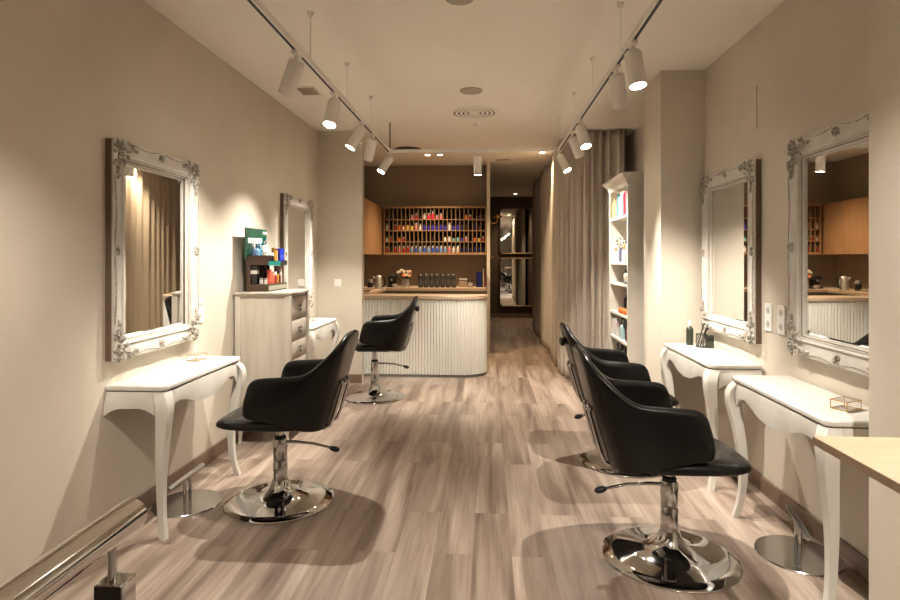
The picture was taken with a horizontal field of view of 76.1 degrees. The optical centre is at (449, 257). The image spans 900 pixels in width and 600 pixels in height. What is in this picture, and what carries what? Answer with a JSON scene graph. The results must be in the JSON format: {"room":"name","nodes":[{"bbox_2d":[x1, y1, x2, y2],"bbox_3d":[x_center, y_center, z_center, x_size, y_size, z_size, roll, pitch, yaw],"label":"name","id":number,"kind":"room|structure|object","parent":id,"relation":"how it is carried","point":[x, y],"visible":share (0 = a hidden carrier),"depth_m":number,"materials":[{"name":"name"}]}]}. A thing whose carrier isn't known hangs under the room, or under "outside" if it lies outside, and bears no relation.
{"room":"salon","nodes":[
{"label":"salon","id":0,"kind":"room"},
{"bbox_2d":[0,0,364,582],"bbox_3d":[-1.814,-0.015,3.424,0.120,2.930,11.800,0,0,4],"label":"wall","id":1,"kind":"structure","parent":0,"point":[75,75],"depth_m":2.88,"materials":[{"name":"paint"}]},
{"bbox_2d":[105,137,199,362],"bbox_3d":[-1.717,-0.041,3.404,0.072,1.180,0.894,0,0,4],"label":"ornate mirror","id":2,"kind":"object","parent":1,"relation":"attached to","point":[152,251],"visible":1,"depth_m":3.30,"materials":[{"name":"white wood"}]},
{"bbox_2d":[136,431,250,508],"bbox_3d":[-1.831,1.400,2.115,0.014,0.100,9.186,0,0,4],"label":"baseboard","id":3,"kind":"structure","parent":1,"relation":"attached to","point":[148,498],"depth_m":3.83,"materials":[{"name":"brown wood"}]},
{"bbox_2d":[198,298,203,322],"bbox_3d":[-1.715,0.360,3.948,0.010,0.170,0.082,0,0,4],"label":"wall socket","id":4,"kind":"object","parent":1,"relation":"attached to","point":[201,300],"visible":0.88,"depth_m":3.96,"materials":[{"name":"white plastic"}]},
{"bbox_2d":[280,193,313,307],"bbox_3d":[-1.556,-0.041,5.914,0.072,1.180,0.894,0,0,4],"label":"ornate mirror","id":5,"kind":"object","parent":1,"relation":"attached to","point":[296,213],"visible":0.66,"depth_m":5.92,"materials":[{"name":"silver metal"}]},
{"bbox_2d":[364,198,383,254],"bbox_3d":[-1.270,-0.430,8.374,0.320,0.760,1.830,0,0,4],"label":"upper cabinet","id":6,"kind":"object","parent":1,"relation":"attached to","point":[373,212],"visible":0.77,"depth_m":8.35,"materials":[{"name":"brown wood"}]},
{"bbox_2d":[318,131,363,381],"bbox_3d":[-1.339,-0.015,6.750,0.640,2.930,0.100,0,0,4],"label":"wall pier","id":7,"kind":"object","parent":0,"point":[340,168],"visible":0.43,"depth_m":6.70,"materials":[{"name":"paint"}]},
{"bbox_2d":[334,279,340,286],"bbox_3d":[-1.308,0.290,6.692,0.082,0.085,0.012,0,0,4],"label":"light switch","id":8,"kind":"object","parent":7,"relation":"attached to","point":[337,282],"visible":1,"depth_m":6.69,"materials":[{"name":"white plastic"}]},
{"bbox_2d":[348,374,361,382],"bbox_3d":[-1.283,1.400,6.689,0.520,0.100,0.014,0,0,4],"label":"baseboard","id":9,"kind":"object","parent":7,"relation":"attached to","point":[354,378],"visible":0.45,"depth_m":6.67,"materials":[{"name":"brown wood"}]},
{"bbox_2d":[365,165,486,293],"bbox_3d":[-0.448,-0.015,9.308,2.090,2.930,0.120,0,0,4],"label":"wall","id":10,"kind":"structure","parent":0,"point":[399,185],"depth_m":9.24,"materials":[{"name":"brown paint"}]},
{"bbox_2d":[384,206,485,254],"bbox_3d":[-0.232,-0.430,9.101,1.608,0.760,0.245,0,0,4],"label":"rack","id":11,"kind":"object","parent":10,"relation":"attached to","point":[452,215],"visible":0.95,"depth_m":9.09,"materials":[{"name":"brown"}]},
{"bbox_2d":[385,219,484,220],"bbox_3d":[-0.233,-0.601,9.092,1.572,0.011,0.223,0,0,4],"label":"shelf","id":12,"kind":"object","parent":11,"relation":"attached to","point":[385,219],"depth_m":9.02,"materials":[{"name":"brown wood"}]},
{"bbox_2d":[385,230,484,231],"bbox_3d":[-0.233,-0.427,9.092,1.572,0.011,0.223,0,0,4],"label":"shelf","id":13,"kind":"object","parent":11,"relation":"attached to","point":[385,230],"depth_m":9.02,"materials":[{"name":"brown wood"}]},
{"bbox_2d":[387,241,484,242],"bbox_3d":[-0.233,-0.253,9.092,1.572,0.011,0.223,0,0,4],"label":"shelf","id":14,"kind":"object","parent":11,"relation":"attached to","point":[389,241],"depth_m":9.01,"materials":[{"name":"brown wood"}]},
{"bbox_2d":[48,318,868,599],"bbox_3d":[0.269,1.510,5.745,4.200,0.120,17.100,0,0,4],"label":"floor","id":15,"kind":"structure","parent":0,"point":[480,487],"depth_m":3.20,"materials":[{"name":"brown wood"}]},
{"bbox_2d":[0,498,146,599],"bbox_3d":[-0.753,0.985,0.149,0.076,0.931,2.200,0,0,4],"label":"footrest","id":16,"kind":"object","parent":15,"relation":"on","point":[52,571],"visible":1,"depth_m":1.07,"materials":[{"name":"silver metal"}]},
{"bbox_2d":[104,356,245,540],"bbox_3d":[-1.578,1.055,3.418,0.345,0.790,0.970,0,0,4],"label":"console table","id":17,"kind":"object","parent":15,"relation":"on","point":[156,392],"visible":0.94,"depth_m":3.05,"materials":[{"name":"white wood"}]},
{"bbox_2d":[186,352,206,361],"bbox_3d":[-1.635,0.638,3.713,0.074,0.042,0.104,0,0,16],"label":"glass box","id":18,"kind":"object","parent":17,"relation":"on","point":[198,356],"visible":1,"depth_m":3.68,"materials":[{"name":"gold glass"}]},
{"bbox_2d":[151,463,221,517],"bbox_3d":[-1.550,1.363,3.397,0.382,0.174,0.390,0,0,4],"label":"footrest","id":19,"kind":"object","parent":15,"relation":"on","point":[190,502],"visible":0.9,"depth_m":3.38,"materials":[{"name":"silver metal"}]},
{"bbox_2d":[233,289,309,445],"bbox_3d":[-1.421,0.858,4.686,0.470,1.185,0.530,0,0,4],"label":"dresser","id":20,"kind":"object","parent":15,"relation":"on","point":[272,327],"visible":0.49,"depth_m":4.46,"materials":[{"name":"grey paint"}]},
{"bbox_2d":[245,227,286,291],"bbox_3d":[-1.501,0.013,4.716,0.182,0.505,0.449,0,0,4],"label":"display stand","id":21,"kind":"object","parent":20,"relation":"on","point":[252,235],"visible":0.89,"depth_m":4.53,"materials":[{"name":"brown"}]},
{"bbox_2d":[251,243,256,254],"bbox_3d":[-1.555,-0.042,4.559,0.042,0.155,0.042,0,0,4],"label":"bottle","id":22,"kind":"object","parent":21,"relation":"on","point":[253,250],"visible":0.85,"depth_m":4.55,"materials":[{"name":"blue plastic"}]},
{"bbox_2d":[251,266,258,283],"bbox_3d":[-1.555,0.134,4.564,0.065,0.145,0.045,0,0,4],"label":"product box","id":23,"kind":"object","parent":21,"relation":"on","point":[254,269],"visible":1,"depth_m":4.54,"materials":[{"name":"black"}]},
{"bbox_2d":[259,265,263,283],"bbox_3d":[-1.534,0.131,4.658,0.052,0.150,0.052,0,0,4],"label":"bottle","id":24,"kind":"object","parent":21,"relation":"on","point":[261,272],"visible":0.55,"depth_m":4.64,"materials":[{"name":"black plastic"}]},
{"bbox_2d":[261,238,265,252],"bbox_3d":[-1.543,-0.064,4.749,0.048,0.200,0.048,0,0,4],"label":"bottle","id":25,"kind":"object","parent":21,"relation":"on","point":[263,246],"visible":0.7,"depth_m":4.74,"materials":[{"name":"grey plastic"}]},
{"bbox_2d":[263,265,266,277],"bbox_3d":[-1.529,0.132,4.738,0.052,0.148,0.052,0,0,4],"label":"bottle","id":26,"kind":"object","parent":21,"relation":"on","point":[264,266],"visible":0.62,"depth_m":4.72,"materials":[{"name":"black"}]},
{"bbox_2d":[267,269,271,283],"bbox_3d":[-1.449,0.148,4.608,0.038,0.115,0.038,0,0,4],"label":"tube","id":27,"kind":"object","parent":21,"relation":"on","point":[269,276],"visible":0.96,"depth_m":4.60,"materials":[{"name":"red plastic"}]},
{"bbox_2d":[271,248,275,260],"bbox_3d":[-1.454,-0.024,4.738,0.036,0.120,0.036,0,0,4],"label":"tube","id":28,"kind":"object","parent":21,"relation":"on","point":[273,250],"visible":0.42,"depth_m":4.73,"materials":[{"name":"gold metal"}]},
{"bbox_2d":[274,266,281,281],"bbox_3d":[-1.460,0.136,4.879,0.057,0.140,0.040,0,0,4],"label":"product box","id":29,"kind":"object","parent":21,"relation":"on","point":[279,268],"visible":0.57,"depth_m":4.86,"materials":[{"name":"cardboard"}]},
{"bbox_2d":[276,249,283,260],"bbox_3d":[-1.450,-0.021,4.868,0.056,0.115,0.100,0,0,4],"label":"product box","id":30,"kind":"object","parent":21,"relation":"on","point":[280,251],"visible":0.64,"depth_m":4.83,"materials":[{"name":"blue cardboard"}]},
{"bbox_2d":[216,329,358,524],"bbox_3d":[-0.957,0.941,3.439,0.791,1.018,0.640,0,0,4],"label":"chair","id":31,"kind":"object","parent":15,"relation":"on","point":[306,397],"visible":1,"depth_m":3.23,"materials":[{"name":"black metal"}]},
{"bbox_2d":[309,318,339,359],"bbox_3d":[-1.420,1.055,5.883,0.345,0.790,0.970,0,0,4],"label":"console table","id":32,"kind":"object","parent":15,"relation":"on","point":[321,328],"visible":0.48,"depth_m":5.88,"materials":[{"name":"white paint"}]},
{"bbox_2d":[345,296,419,404],"bbox_3d":[-0.719,0.923,6.001,0.815,1.054,0.650,0,0,1],"label":"chair","id":33,"kind":"object","parent":15,"relation":"on","point":[383,333],"visible":0.96,"depth_m":5.77,"materials":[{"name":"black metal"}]},
{"bbox_2d":[364,286,485,293],"bbox_3d":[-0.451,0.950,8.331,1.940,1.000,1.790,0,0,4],"label":"countertop","id":34,"kind":"structure","parent":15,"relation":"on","point":[412,289],"depth_m":8.69,"materials":[{"name":"grey"}]},
{"bbox_2d":[367,279,372,287],"bbox_3d":[-1.154,0.380,8.291,0.082,0.140,0.080,0,0,4],"label":"glass jar","id":35,"kind":"object","parent":34,"relation":"on","point":[369,281],"visible":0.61,"depth_m":8.26,"materials":[{"name":"black glass"}]},
{"bbox_2d":[373,275,385,288],"bbox_3d":[-1.039,0.349,8.419,0.132,0.200,0.170,0,0,-40],"label":"electric kettle","id":36,"kind":"object","parent":34,"relation":"on","point":[378,279],"visible":1,"depth_m":8.39,"materials":[{"name":"silver metal"}]},
{"bbox_2d":[387,275,397,286],"bbox_3d":[-0.892,0.354,8.886,0.140,0.190,0.160,0,0,4],"label":"coffee machine","id":37,"kind":"object","parent":34,"relation":"on","point":[392,279],"visible":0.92,"depth_m":8.87,"materials":[{"name":"black plastic"}]},
{"bbox_2d":[396,269,412,287],"bbox_3d":[-0.690,0.308,8.788,0.219,0.283,0.226,0,0,-39],"label":"flower vase","id":38,"kind":"object","parent":34,"relation":"on","point":[405,282],"visible":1,"depth_m":8.75,"materials":[{"name":"grey glass"}]},
{"bbox_2d":[418,274,422,287],"bbox_3d":[-0.450,0.344,8.767,0.078,0.210,0.076,0,0,4],"label":"canister","id":39,"kind":"object","parent":34,"relation":"on","point":[420,276],"visible":1,"depth_m":8.73,"materials":[{"name":"grey"}]},
{"bbox_2d":[424,274,428,287],"bbox_3d":[-0.365,0.344,8.761,0.078,0.210,0.076,0,0,4],"label":"canister","id":40,"kind":"object","parent":34,"relation":"on","point":[426,278],"visible":1,"depth_m":8.73,"materials":[{"name":"grey"}]},
{"bbox_2d":[429,274,433,287],"bbox_3d":[-0.280,0.344,8.756,0.078,0.210,0.076,0,0,4],"label":"canister","id":41,"kind":"object","parent":34,"relation":"on","point":[431,276],"visible":1,"depth_m":8.72,"materials":[{"name":"grey"}]},
{"bbox_2d":[435,274,439,287],"bbox_3d":[-0.196,0.344,8.751,0.078,0.210,0.076,0,0,4],"label":"canister","id":42,"kind":"object","parent":34,"relation":"on","point":[437,278],"visible":1,"depth_m":8.72,"materials":[{"name":"grey"}]},
{"bbox_2d":[440,274,444,287],"bbox_3d":[-0.111,0.344,8.745,0.078,0.210,0.076,0,0,4],"label":"canister","id":43,"kind":"object","parent":34,"relation":"on","point":[442,277],"visible":1,"depth_m":8.71,"materials":[{"name":"grey"}]},
{"bbox_2d":[446,274,450,287],"bbox_3d":[-0.027,0.344,8.740,0.078,0.210,0.076,0,0,4],"label":"canister","id":44,"kind":"object","parent":34,"relation":"on","point":[448,277],"visible":1,"depth_m":8.71,"materials":[{"name":"grey glass"}]},
{"bbox_2d":[451,274,455,287],"bbox_3d":[0.058,0.344,8.734,0.078,0.210,0.076,0,0,4],"label":"canister","id":45,"kind":"object","parent":34,"relation":"on","point":[453,277],"visible":1,"depth_m":8.70,"materials":[{"name":"grey"}]},
{"bbox_2d":[459,278,466,286],"bbox_3d":[0.200,0.382,8.855,0.130,0.135,0.040,0,0,4],"label":"box","id":46,"kind":"object","parent":34,"relation":"on","point":[462,281],"visible":0.89,"depth_m":8.84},
{"bbox_2d":[467,279,472,286],"bbox_3d":[0.307,0.384,8.677,0.096,0.134,0.042,0,0,4],"label":"alarm clock","id":47,"kind":"object","parent":34,"relation":"on","point":[470,283],"visible":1,"depth_m":8.66,"materials":[{"name":"grey metal"}]},
{"bbox_2d":[476,272,478,286],"bbox_3d":[0.426,0.332,8.891,0.035,0.235,0.200,0,0,4],"label":"binder","id":48,"kind":"object","parent":34,"relation":"on","point":[477,273],"visible":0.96,"depth_m":8.79,"materials":[{"name":"blue"}]},
{"bbox_2d":[364,294,487,377],"bbox_3d":[-0.511,0.956,7.207,1.965,0.988,0.442,0,0,4],"label":"reception desk","id":49,"kind":"object","parent":15,"relation":"on","point":[448,339],"depth_m":6.99,"materials":[{"name":"white wood"}]},
{"bbox_2d":[364,294,487,299],"bbox_3d":[-0.511,0.483,7.207,1.965,0.043,0.442,0,0,4],"label":"countertop","id":50,"kind":"structure","parent":49,"relation":"on","point":[366,296],"depth_m":7.00,"materials":[{"name":"brown wood"}]},
{"bbox_2d":[559,322,678,477],"bbox_3d":[1.184,0.958,4.101,0.815,0.984,0.650,0,0,4],"label":"chair","id":51,"kind":"object","parent":15,"relation":"on","point":[612,363],"visible":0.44,"depth_m":3.95,"materials":[{"name":"black leather"}]},
{"bbox_2d":[559,337,564,345],"bbox_3d":[0.803,0.598,4.127,0.040,0.050,0.120,0,0,4],"label":"knob","id":52,"kind":"object","parent":51,"relation":"attached to","point":[562,339],"depth_m":4.08,"materials":[{"name":"black plastic"}]},
{"bbox_2d":[602,172,643,364],"bbox_3d":[1.809,0.340,5.565,0.484,2.220,0.900,0,0,4],"label":"bookcase","id":53,"kind":"object","parent":15,"relation":"on","point":[629,227],"visible":0.32,"depth_m":5.19,"materials":[{"name":"beige paint"}]},
{"bbox_2d":[614,248,617,261],"bbox_3d":[1.684,-0.030,5.834,0.044,0.140,0.044,0,0,4],"label":"bottle","id":54,"kind":"object","parent":53,"relation":"on","point":[615,252],"visible":0.98,"depth_m":5.82,"materials":[{"name":"grey plastic"}]},
{"bbox_2d":[616,196,617,216],"bbox_3d":[1.732,-0.505,5.663,0.170,0.210,0.050,0,0,4],"label":"book","id":55,"kind":"object","parent":53,"relation":"on","point":[616,196],"visible":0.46,"depth_m":5.67,"materials":[{"name":"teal paper"}]},
{"bbox_2d":[615,318,625,336],"bbox_3d":[1.698,0.692,5.733,0.091,0.180,0.064,0,0,4],"label":"carton","id":56,"kind":"object","parent":53,"relation":"on","point":[617,320],"visible":0.54,"depth_m":5.70,"materials":[{"name":"grey cardboard"}]},
{"bbox_2d":[616,238,626,261],"bbox_3d":[1.677,-0.080,5.624,0.105,0.238,0.133,0,0,4],"label":"vase","id":57,"kind":"object","parent":53,"relation":"on","point":[620,248],"visible":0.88,"depth_m":5.61,"materials":[{"name":"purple ceramic"}]},
{"bbox_2d":[620,319,626,339],"bbox_3d":[1.669,0.686,5.524,0.068,0.190,0.068,0,0,4],"label":"bottle","id":58,"kind":"object","parent":53,"relation":"on","point":[622,327],"visible":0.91,"depth_m":5.50,"materials":[{"name":"teal plastic"}]},
{"bbox_2d":[621,191,625,215],"bbox_3d":[1.719,-0.518,5.480,0.170,0.235,0.042,0,0,4],"label":"book","id":59,"kind":"object","parent":53,"relation":"on","point":[622,192],"visible":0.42,"depth_m":5.46,"materials":[{"name":"grey paper"}]},
{"bbox_2d":[623,192,624,214],"bbox_3d":[1.717,-0.508,5.394,0.170,0.215,0.042,0,0,4],"label":"book","id":60,"kind":"object","parent":53,"relation":"on","point":[624,192],"visible":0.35,"depth_m":5.38,"materials":[{"name":"red paper"}]},
{"bbox_2d":[622,245,626,261],"bbox_3d":[1.662,-0.041,5.485,0.044,0.160,0.044,0,0,4],"label":"bottle","id":61,"kind":"object","parent":53,"relation":"on","point":[624,251],"visible":0.77,"depth_m":5.47,"materials":[{"name":"grey plastic"}]},
{"bbox_2d":[624,290,626,308],"bbox_3d":[1.730,0.423,5.620,0.060,0.220,0.060,0,0,4],"label":"bottle","id":62,"kind":"object","parent":53,"relation":"on","point":[625,298],"visible":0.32,"depth_m":5.60,"materials":[{"name":"black plastic"}]},
{"bbox_2d":[572,344,751,593],"bbox_3d":[1.008,0.941,2.801,0.791,1.018,0.640,0,0,4],"label":"chair","id":63,"kind":"object","parent":15,"relation":"on","point":[634,426],"visible":1,"depth_m":2.61,"materials":[{"name":"black leather"}]},
{"bbox_2d":[659,343,761,491],"bbox_3d":[1.782,1.055,4.014,0.345,0.790,0.970,0,0,4],"label":"console table","id":64,"kind":"object","parent":15,"relation":"on","point":[717,367],"visible":0.67,"depth_m":3.70,"materials":[{"name":"white paint"}]},
{"bbox_2d":[686,320,692,344],"bbox_3d":[1.819,0.567,4.362,0.052,0.185,0.052,0,0,4],"label":"spray bottle","id":65,"kind":"object","parent":64,"relation":"on","point":[689,330],"visible":1,"depth_m":4.34,"materials":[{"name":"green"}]},
{"bbox_2d":[695,333,706,347],"bbox_3d":[1.862,0.611,4.259,0.082,0.098,0.082,0,0,4],"label":"cup","id":66,"kind":"object","parent":64,"relation":"on","point":[697,334],"visible":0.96,"depth_m":4.24,"materials":[{"name":"black plastic"}]},
{"bbox_2d":[705,335,713,347],"bbox_3d":[1.905,0.612,4.216,0.048,0.095,0.034,0,0,4],"label":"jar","id":67,"kind":"object","parent":64,"relation":"on","point":[709,339],"visible":1,"depth_m":4.20,"materials":[{"name":"black"}]},
{"bbox_2d":[724,375,868,599],"bbox_3d":[1.703,1.055,2.781,0.345,0.790,0.970,0,0,4],"label":"console table","id":68,"kind":"object","parent":15,"relation":"on","point":[785,404],"visible":0.84,"depth_m":2.57,"materials":[{"name":"white paint"}]},
{"bbox_2d":[830,396,861,411],"bbox_3d":[1.730,0.638,2.514,0.104,0.042,0.074,0,0,-25],"label":"glass box","id":69,"kind":"object","parent":68,"relation":"on","point":[847,404],"visible":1,"depth_m":2.49,"materials":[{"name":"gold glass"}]},
{"bbox_2d":[754,504,844,576],"bbox_3d":[1.699,1.363,2.807,0.382,0.174,0.390,0,0,17],"label":"footrest","id":70,"kind":"object","parent":15,"relation":"on","point":[796,554],"visible":0.91,"depth_m":2.79,"materials":[{"name":"silver metal"}]},
{"bbox_2d":[813,436,899,493],"bbox_3d":[1.148,0.950,0.909,0.530,1.000,1.062,0,0,4],"label":"wooden desk","id":71,"kind":"object","parent":15,"relation":"on","point":[878,458],"visible":1,"depth_m":1.33,"materials":[{"name":"brown wood"}]},
{"bbox_2d":[144,0,784,196],"bbox_3d":[0.269,-1.540,5.745,4.200,0.120,17.100,0,0,4],"label":"ceiling","id":72,"kind":"structure","parent":0,"point":[527,59],"depth_m":4.22,"materials":[{"name":"paint"}]},
{"bbox_2d":[296,86,321,95],"bbox_3d":[-1.256,-1.476,5.091,0.180,0.008,0.260,0,0,4],"label":"ceiling vent","id":73,"kind":"object","parent":72,"relation":"in","point":[304,90],"visible":0.94,"depth_m":5.09,"materials":[{"name":"metal"}]},
{"bbox_2d":[395,146,420,149],"bbox_3d":[-0.570,-1.477,7.803,0.360,0.007,0.360,0,0,4],"label":"ceiling vent","id":74,"kind":"object","parent":72,"relation":"in","point":[403,147],"visible":0.45,"depth_m":7.68,"materials":[{"name":"brown metal"}]},
{"bbox_2d":[245,0,664,152],"bbox_3d":[0.007,-1.314,2.333,1.879,0.331,7.858,0,0,4],"label":"track","id":75,"kind":"object","parent":72,"relation":"hanging from","point":[263,12],"visible":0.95,"depth_m":3.71,"materials":[{"name":"white metal"}]},
{"bbox_2d":[278,49,303,97],"bbox_3d":[-0.895,-1.028,3.240,0.176,0.241,0.090,0,0,38],"label":"track spotlight","id":76,"kind":"object","parent":75,"relation":"hanging from","point":[294,69],"visible":1,"depth_m":3.21,"materials":[{"name":"white metal"}]},
{"bbox_2d":[323,91,340,127],"bbox_3d":[-0.816,-1.023,3.979,0.095,0.250,0.154,0,0,22],"label":"track spotlight","id":77,"kind":"object","parent":75,"relation":"hanging from","point":[333,104],"visible":1,"depth_m":3.95,"materials":[{"name":"white metal"}]},
{"bbox_2d":[346,121,365,150],"bbox_3d":[-0.794,-1.027,4.847,0.172,0.243,0.093,0,0,-18],"label":"track spotlight","id":78,"kind":"object","parent":75,"relation":"hanging from","point":[359,132],"visible":1,"depth_m":4.82,"materials":[{"name":"white metal"}]},
{"bbox_2d":[363,133,376,161],"bbox_3d":[-0.744,-1.024,5.362,0.090,0.249,0.158,0,0,-41],"label":"track spotlight","id":79,"kind":"object","parent":75,"relation":"hanging from","point":[369,153],"visible":1,"depth_m":5.33,"materials":[{"name":"white metal"}]},
{"bbox_2d":[377,152,392,173],"bbox_3d":[-0.703,-1.029,6.248,0.179,0.239,0.090,0,0,-31],"label":"track spotlight","id":80,"kind":"object","parent":75,"relation":"hanging from","point":[388,160],"visible":1,"depth_m":6.22,"materials":[{"name":"white metal"}]},
{"bbox_2d":[473,151,481,174],"bbox_3d":[0.301,-1.024,6.239,0.096,0.250,0.101,0,0,4],"label":"track spotlight","id":81,"kind":"object","parent":75,"relation":"hanging from","point":[477,159],"visible":1,"depth_m":6.20,"materials":[{"name":"white metal"}]},
{"bbox_2d":[556,150,570,172],"bbox_3d":[1.210,-1.027,6.127,0.173,0.243,0.090,0,0,39],"label":"track spotlight","id":82,"kind":"object","parent":75,"relation":"hanging from","point":[560,158],"visible":1,"depth_m":6.10,"materials":[{"name":"white metal"}]},
{"bbox_2d":[568,130,584,158],"bbox_3d":[1.149,-1.026,5.230,0.169,0.245,0.090,0,0,-33],"label":"track spotlight","id":83,"kind":"object","parent":75,"relation":"hanging from","point":[573,141],"visible":0.96,"depth_m":5.20,"materials":[{"name":"white metal"}]},
{"bbox_2d":[575,119,590,148],"bbox_3d":[1.101,-1.024,4.762,0.090,0.249,0.158,0,0,-28],"label":"track spotlight","id":84,"kind":"object","parent":75,"relation":"hanging from","point":[581,131],"visible":1,"depth_m":4.74,"materials":[{"name":"white metal"}]},
{"bbox_2d":[609,64,627,108],"bbox_3d":[1.019,-1.025,3.478,0.090,0.246,0.170,0,0,32],"label":"track spotlight","id":85,"kind":"object","parent":75,"relation":"hanging from","point":[617,80],"visible":1,"depth_m":3.44,"materials":[{"name":"white metal"}]},
{"bbox_2d":[624,39,646,89],"bbox_3d":[0.982,-1.022,3.047,0.090,0.252,0.128,0,0,-25],"label":"track spotlight","id":86,"kind":"object","parent":75,"relation":"hanging from","point":[633,57],"visible":1,"depth_m":3.02,"materials":[{"name":"white metal"}]},
{"bbox_2d":[446,0,473,4],"bbox_3d":[0.055,-1.473,3.263,0.170,0.014,0.170,0,0,4],"label":"ceiling speaker","id":87,"kind":"object","parent":72,"relation":"attached to","point":[453,2],"visible":1,"depth_m":3.30,"materials":[{"name":"beige plastic"}]},
{"bbox_2d":[460,87,481,94],"bbox_3d":[0.186,-1.473,5.079,0.200,0.014,0.200,0,0,4],"label":"ceiling speaker","id":88,"kind":"object","parent":72,"relation":"attached to","point":[468,90],"visible":1,"depth_m":5.05,"materials":[{"name":"beige plastic"}]},
{"bbox_2d":[450,107,498,118],"bbox_3d":[0.247,-1.476,5.866,0.504,0.006,0.504,0,0,4],"label":"ceiling vent","id":89,"kind":"object","parent":72,"relation":"in","point":[464,112],"visible":1,"depth_m":5.86,"materials":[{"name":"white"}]},
{"bbox_2d":[532,145,558,365],"bbox_3d":[1.611,-0.014,9.867,0.142,2.903,4.901,0,0,4],"label":"wall","id":90,"kind":"structure","parent":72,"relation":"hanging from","point":[544,200],"depth_m":9.10,"materials":[{"name":"beige paint"}]},
{"bbox_2d":[586,128,635,129],"bbox_3d":[1.830,-1.474,6.561,0.570,0.012,0.020,0,0,4],"label":"rail","id":91,"kind":"object","parent":72,"relation":"attached to","point":[586,128],"visible":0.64,"depth_m":6.56,"materials":[{"name":"white metal"}]},
{"bbox_2d":[557,129,624,379],"bbox_3d":[1.577,-0.015,6.859,0.363,2.906,0.966,0,0,-36],"label":"curtain","id":92,"kind":"object","parent":91,"relation":"hanging from","point":[582,199],"visible":0.66,"depth_m":6.65,"materials":[{"name":"beige fabric"}]},
{"bbox_2d":[487,162,489,351],"bbox_3d":[0.594,-0.015,8.905,0.050,2.930,0.050,0,0,4],"label":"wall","id":93,"kind":"structure","parent":0,"point":[488,163],"depth_m":8.88,"materials":[{"name":"paint"}]},
{"bbox_2d":[490,197,532,313],"bbox_3d":[1.901,-0.015,13.967,2.000,2.930,0.120,0,0,4],"label":"wall","id":94,"kind":"structure","parent":0,"point":[496,203],"depth_m":13.95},
{"bbox_2d":[490,314,532,317],"bbox_3d":[1.478,1.400,13.928,1.038,0.100,0.012,0,0,4],"label":"baseboard","id":95,"kind":"structure","parent":94,"relation":"attached to","point":[491,315],"depth_m":13.92,"materials":[{"name":"brown wood"}]},
{"bbox_2d":[499,207,532,307],"bbox_3d":[1.616,-0.015,13.900,0.880,2.420,0.045,0,0,4],"label":"mirror","id":96,"kind":"object","parent":94,"relation":"attached to","point":[515,224],"visible":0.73,"depth_m":13.92,"materials":[{"name":"grey mirror"}]},
{"bbox_2d":[644,70,704,414],"bbox_3d":[1.850,-0.015,4.776,0.339,2.930,0.490,0,0,4],"label":"wall pier","id":97,"kind":"object","parent":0,"point":[674,100],"visible":0.64,"depth_m":4.54,"materials":[{"name":"paint"}]},
{"bbox_2d":[624,0,868,558],"bbox_3d":[1.971,-0.015,3.080,0.120,2.930,11.600,0,0,4],"label":"wall","id":98,"kind":"structure","parent":0,"point":[807,61],"depth_m":3.31,"materials":[{"name":"paint"}]},
{"bbox_2d":[700,159,760,344],"bbox_3d":[1.933,-0.039,4.018,0.072,1.180,0.894,0,0,4],"label":"ornate mirror","id":99,"kind":"object","parent":98,"relation":"attached to","point":[730,252],"visible":0.94,"depth_m":3.93,"materials":[{"name":"white wood"}]},
{"bbox_2d":[736,85,756,136],"bbox_3d":[1.954,-0.960,3.799,0.006,0.270,0.306,0,0,4],"label":"access panel","id":100,"kind":"object","parent":98,"relation":"attached to","point":[746,105],"visible":1,"depth_m":3.79,"materials":[{"name":"paint"}]},
{"bbox_2d":[765,303,771,331],"bbox_3d":[1.932,0.360,3.488,0.010,0.170,0.082,0,0,4],"label":"wall socket","id":101,"kind":"object","parent":98,"relation":"attached to","point":[768,307],"visible":1,"depth_m":3.48,"materials":[{"name":"white plastic"}]},
{"bbox_2d":[777,305,785,335],"bbox_3d":[1.922,0.360,3.333,0.010,0.170,0.082,0,0,4],"label":"wall socket","id":102,"kind":"object","parent":98,"relation":"attached to","point":[781,310],"visible":1,"depth_m":3.33,"materials":[{"name":"white plastic"}]},
{"bbox_2d":[748,468,868,582],"bbox_3d":[1.916,1.400,3.277,0.014,0.100,2.466,0,0,4],"label":"baseboard","id":103,"kind":"structure","parent":98,"relation":"attached to","point":[852,557],"depth_m":3.03,"materials":[{"name":"brown wood"}]},
{"bbox_2d":[786,112,868,376],"bbox_3d":[1.851,-0.059,2.735,0.072,1.180,0.894,0,0,4],"label":"ornate mirror","id":104,"kind":"object","parent":98,"relation":"attached to","point":[828,168],"visible":0.59,"depth_m":2.82,"materials":[{"name":"white wood"}]},
{"bbox_2d":[869,0,899,599],"bbox_3d":[1.625,-0.015,1.278,0.339,2.930,1.560,0,0,4],"label":"wall","id":105,"kind":"structure","parent":0,"point":[884,15],"depth_m":1.99,"materials":[{"name":"paint"}]},
{"bbox_3d":[0.762,-0.015,11.450,0.050,2.930,5.050,0,0,4],"label":"wall partition","id":106,"kind":"structure","parent":0,"visible":0},
{"bbox_2d":[490,214,501,225],"bbox_3d":[0.752,-0.620,9.371,0.198,0.190,0.156,0,0,4],"label":"wall lamp","id":107,"kind":"object","parent":106,"relation":"attached to","point":[497,216],"visible":1,"depth_m":9.34,"materials":[{"name":"gold metal"}]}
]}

